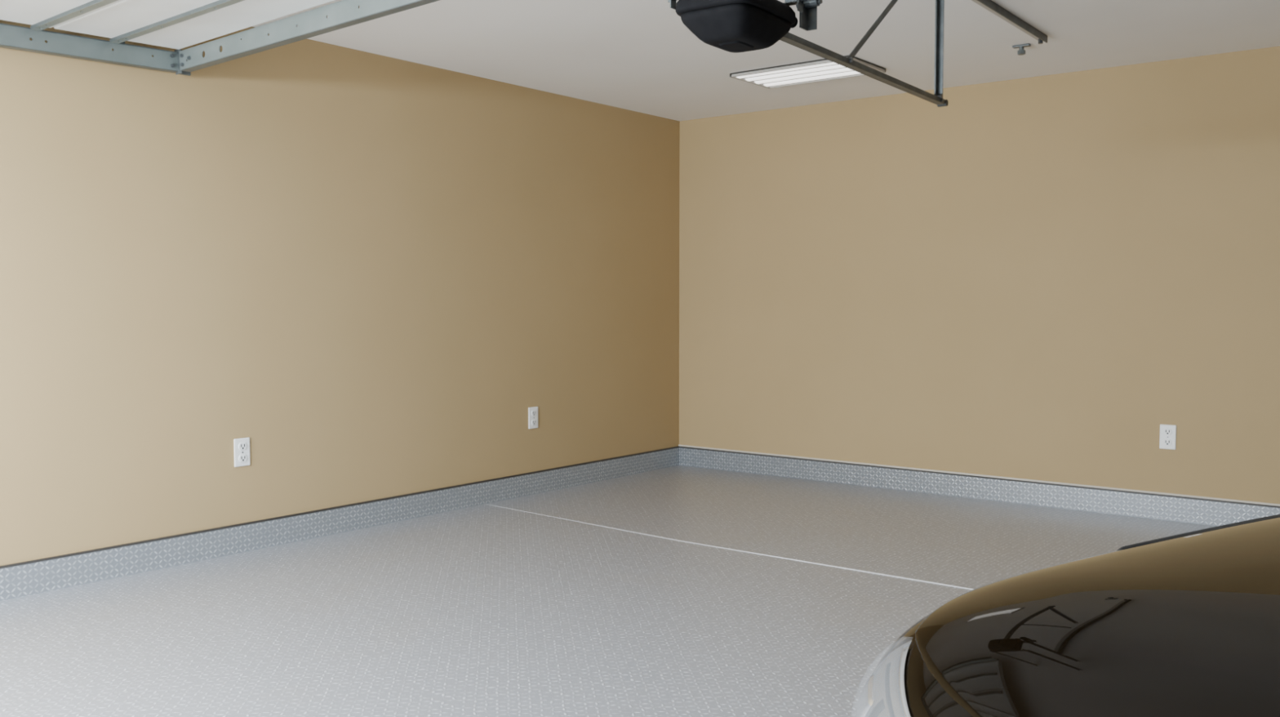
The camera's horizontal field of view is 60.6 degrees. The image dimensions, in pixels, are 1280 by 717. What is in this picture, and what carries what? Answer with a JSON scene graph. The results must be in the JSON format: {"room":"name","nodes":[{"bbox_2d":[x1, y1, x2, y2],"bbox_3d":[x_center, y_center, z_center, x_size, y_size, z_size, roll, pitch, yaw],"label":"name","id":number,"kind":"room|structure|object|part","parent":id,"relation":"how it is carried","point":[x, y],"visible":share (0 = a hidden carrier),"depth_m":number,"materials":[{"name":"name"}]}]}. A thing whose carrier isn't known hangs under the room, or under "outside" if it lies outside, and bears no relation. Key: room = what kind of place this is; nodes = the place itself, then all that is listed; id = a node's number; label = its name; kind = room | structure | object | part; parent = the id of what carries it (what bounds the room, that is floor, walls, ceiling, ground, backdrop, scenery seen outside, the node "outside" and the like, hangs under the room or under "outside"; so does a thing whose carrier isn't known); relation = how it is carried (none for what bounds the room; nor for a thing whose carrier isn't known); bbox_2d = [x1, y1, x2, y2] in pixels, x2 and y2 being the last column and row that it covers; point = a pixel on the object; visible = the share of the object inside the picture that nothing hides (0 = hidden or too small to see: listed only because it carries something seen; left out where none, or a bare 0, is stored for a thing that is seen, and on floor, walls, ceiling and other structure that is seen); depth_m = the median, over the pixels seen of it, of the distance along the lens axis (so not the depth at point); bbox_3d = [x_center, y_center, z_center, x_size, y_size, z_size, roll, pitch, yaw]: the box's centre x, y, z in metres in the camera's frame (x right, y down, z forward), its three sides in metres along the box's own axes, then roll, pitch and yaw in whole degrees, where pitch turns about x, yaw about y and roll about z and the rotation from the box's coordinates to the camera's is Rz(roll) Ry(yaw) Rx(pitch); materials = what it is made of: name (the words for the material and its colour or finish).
{"room":"garage","nodes":[
{"label":"garage","id":0,"kind":"room"},
{"bbox_2d":[0,19,679,565],"bbox_3d":[-1.947,-0.343,5.548,0.150,2.800,7.400,2,4,38],"label":"wall","id":1,"kind":"structure","parent":0,"point":[367,270],"depth_m":5.69,"materials":[{"name":"beige paint"}]},
{"bbox_2d":[233,437,249,466],"bbox_3d":[-1.972,0.465,5.426,0.013,0.140,0.086,2,4,38],"label":"wall outlet","id":2,"kind":"object","parent":1,"relation":"attached to","point":[242,446],"visible":1,"depth_m":5.42,"materials":[{"name":"white plastic"}]},
{"bbox_2d":[238,442,246,449],"bbox_3d":[-1.969,0.435,5.422,0.004,0.035,0.043,2,4,38],"label":"receptacle","id":3,"kind":"object","parent":2,"relation":"attached to","point":[242,446],"depth_m":5.42,"materials":[{"name":"white plastic"}]},
{"bbox_2d":[239,454,246,462],"bbox_3d":[-1.969,0.495,5.425,0.004,0.035,0.043,2,4,38],"label":"receptacle","id":4,"kind":"object","parent":2,"relation":"attached to","point":[242,458],"depth_m":5.42,"materials":[{"name":"white plastic"}]},
{"bbox_2d":[0,445,679,600],"bbox_3d":[-1.884,0.889,5.563,0.010,0.137,7.100,2,4,38],"label":"baseboard","id":5,"kind":"structure","parent":1,"relation":"attached to","point":[33,578],"depth_m":5.66,"materials":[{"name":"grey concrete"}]},
{"bbox_2d":[528,406,537,428],"bbox_3d":[-0.688,0.383,7.067,0.013,0.140,0.086,2,4,38],"label":"wall outlet","id":6,"kind":"object","parent":1,"relation":"attached to","point":[532,411],"visible":1,"depth_m":7.06,"materials":[{"name":"white plastic"}]},
{"bbox_2d":[531,410,536,415],"bbox_3d":[-0.685,0.353,7.064,0.004,0.035,0.043,2,4,38],"label":"receptacle","id":7,"kind":"object","parent":6,"relation":"attached to","point":[533,412],"depth_m":7.06,"materials":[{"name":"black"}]},
{"bbox_2d":[531,419,536,425],"bbox_3d":[-0.685,0.413,7.067,0.004,0.035,0.043,2,4,38],"label":"receptacle","id":8,"kind":"object","parent":6,"relation":"attached to","point":[533,421],"depth_m":7.06,"materials":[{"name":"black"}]},
{"bbox_2d":[0,465,1217,716],"bbox_3d":[1.501,1.145,2.929,8.600,0.100,7.100,2,4,38],"label":"floor","id":9,"kind":"structure","parent":0,"point":[484,610],"depth_m":4.49,"materials":[{"name":"grey concrete"}]},
{"bbox_2d":[485,503,973,589],"bbox_3d":[0.646,0.966,5.386,4.182,0.002,0.069,2,4,39],"label":"floor line","id":10,"kind":"object","parent":9,"relation":"on","point":[486,504],"depth_m":5.20,"materials":[{"name":"white paint"}]},
{"bbox_2d":[855,514,1279,716],"bbox_3d":[2.521,0.425,1.909,4.500,1.442,2.130,-2,3,-28],"label":"car","id":11,"kind":"object","parent":9,"relation":"on","point":[1188,624],"visible":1,"depth_m":1.37,"materials":[{"name":"brown metal"}]},
{"bbox_3d":[1.071,0.300,1.966,0.600,0.040,0.072,-2,3,-28],"label":"cowl trim","id":12,"kind":"part","parent":11,"relation":"part of","materials":[{"name":"black"}]},
{"bbox_2d":[251,0,1279,120],"bbox_3d":[1.501,-1.562,2.788,8.900,0.120,7.400,2,4,38],"label":"ceiling","id":13,"kind":"structure","parent":0,"point":[637,55],"depth_m":5.70,"materials":[{"name":"paint"}]},
{"bbox_2d":[0,22,191,75],"bbox_3d":[-2.905,-1.382,4.014,0.063,0.365,2.662,2,4,38],"label":"door track","id":14,"kind":"object","parent":13,"relation":"attached to","point":[11,37],"visible":0.85,"depth_m":4.69,"materials":[{"name":"metal"}]},
{"bbox_2d":[0,0,439,71],"bbox_3d":[-1.780,-1.319,3.349,2.570,0.196,2.297,2,4,38],"label":"overhead garage door","id":15,"kind":"structure","parent":14,"relation":"attached to","point":[171,24],"depth_m":4.40,"materials":[{"name":"metal"}]},
{"bbox_3d":[-1.612,-1.356,3.529,2.520,0.114,0.550,2,4,38],"label":"panel","id":16,"kind":"part","parent":15,"relation":"part of","materials":[{"name":"white metal"}]},
{"bbox_3d":[-1.267,-1.392,3.969,2.520,0.114,0.550,2,4,38],"label":"panel","id":17,"kind":"part","parent":15,"relation":"part of","materials":[{"name":"white metal"}]},
{"bbox_2d":[667,0,822,53],"bbox_3d":[0.309,-1.231,3.317,0.354,0.575,0.402,2,4,35],"label":"garage door opener","id":18,"kind":"object","parent":13,"relation":"hanging from","point":[735,26],"visible":1,"depth_m":3.23,"materials":[{"name":"black plastic"}]},
{"bbox_3d":[0.472,-1.048,3.408,0.036,0.036,0.027,2,4,35],"label":"knob","id":19,"kind":"part","parent":18,"relation":"part of","materials":[{"name":"black plastic"}]},
{"bbox_2d":[729,54,885,88],"bbox_3d":[0.982,-1.679,6.435,0.790,0.024,0.450,2,4,38],"label":"recessed light","id":20,"kind":"object","parent":13,"relation":"in","point":[823,69],"visible":0.8,"depth_m":6.43,"materials":[{"name":"white plastic"}]},
{"bbox_2d":[779,0,948,106],"bbox_3d":[0.863,-1.308,4.099,0.049,0.495,1.597,2,4,35],"label":"support bar","id":21,"kind":"object","parent":13,"relation":"attached to","point":[848,62],"visible":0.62,"depth_m":4.24,"materials":[{"name":"grey metal"}]},
{"bbox_2d":[971,0,1047,44],"bbox_3d":[1.276,-1.572,4.566,0.050,0.041,2.600,2,4,37],"label":"rail","id":22,"kind":"object","parent":13,"relation":"attached to","point":[988,5],"visible":1,"depth_m":5.19,"materials":[{"name":"grey metal"}]},
{"bbox_2d":[1012,43,1031,55],"bbox_3d":[2.016,-1.632,5.784,0.090,0.050,0.040,2,4,38],"label":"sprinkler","id":23,"kind":"object","parent":13,"relation":"attached to","point":[1021,51],"visible":1,"depth_m":5.77,"materials":[{"name":"grey metal"}]},
{"bbox_3d":[2.016,-1.651,5.783,0.090,0.012,0.030,2,4,38],"label":"washer plate","id":24,"kind":"part","parent":23,"relation":"part of","materials":[{"name":"grey metal"}]},
{"bbox_2d":[855,674,873,716],"bbox_3d":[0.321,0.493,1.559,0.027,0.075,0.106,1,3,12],"label":"headlight assembly","id":25,"kind":"object","parent":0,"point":[864,708],"depth_m":1.54,"materials":[{"name":"silver metal"}]},
{"bbox_2d":[679,45,1279,503],"bbox_3d":[3.733,-0.351,5.711,8.600,2.800,0.150,2,4,38],"label":"wall","id":26,"kind":"structure","parent":0,"point":[1033,277],"depth_m":6.77,"materials":[{"name":"beige paint"}]},
{"bbox_2d":[678,444,1279,525],"bbox_3d":[3.683,0.882,5.712,8.600,0.137,0.010,2,4,38],"label":"baseboard","id":27,"kind":"structure","parent":26,"relation":"attached to","point":[1141,505],"depth_m":6.86,"materials":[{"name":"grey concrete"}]},
{"bbox_2d":[1159,424,1176,449],"bbox_3d":[3.000,0.446,6.222,0.086,0.140,0.013,2,4,38],"label":"wall outlet","id":28,"kind":"object","parent":26,"relation":"attached to","point":[1167,440],"visible":1,"depth_m":6.22,"materials":[{"name":"white plastic"}]},
{"bbox_2d":[1163,428,1171,435],"bbox_3d":[2.998,0.417,6.218,0.043,0.035,0.004,2,4,38],"label":"receptacle","id":29,"kind":"object","parent":28,"relation":"attached to","point":[1166,431],"depth_m":6.22,"materials":[{"name":"white plastic"}]},
{"bbox_2d":[1163,439,1171,445],"bbox_3d":[2.998,0.476,6.221,0.043,0.035,0.004,2,4,38],"label":"receptacle","id":30,"kind":"object","parent":28,"relation":"attached to","point":[1166,442],"depth_m":6.22,"materials":[{"name":"white plastic"}]}
]}

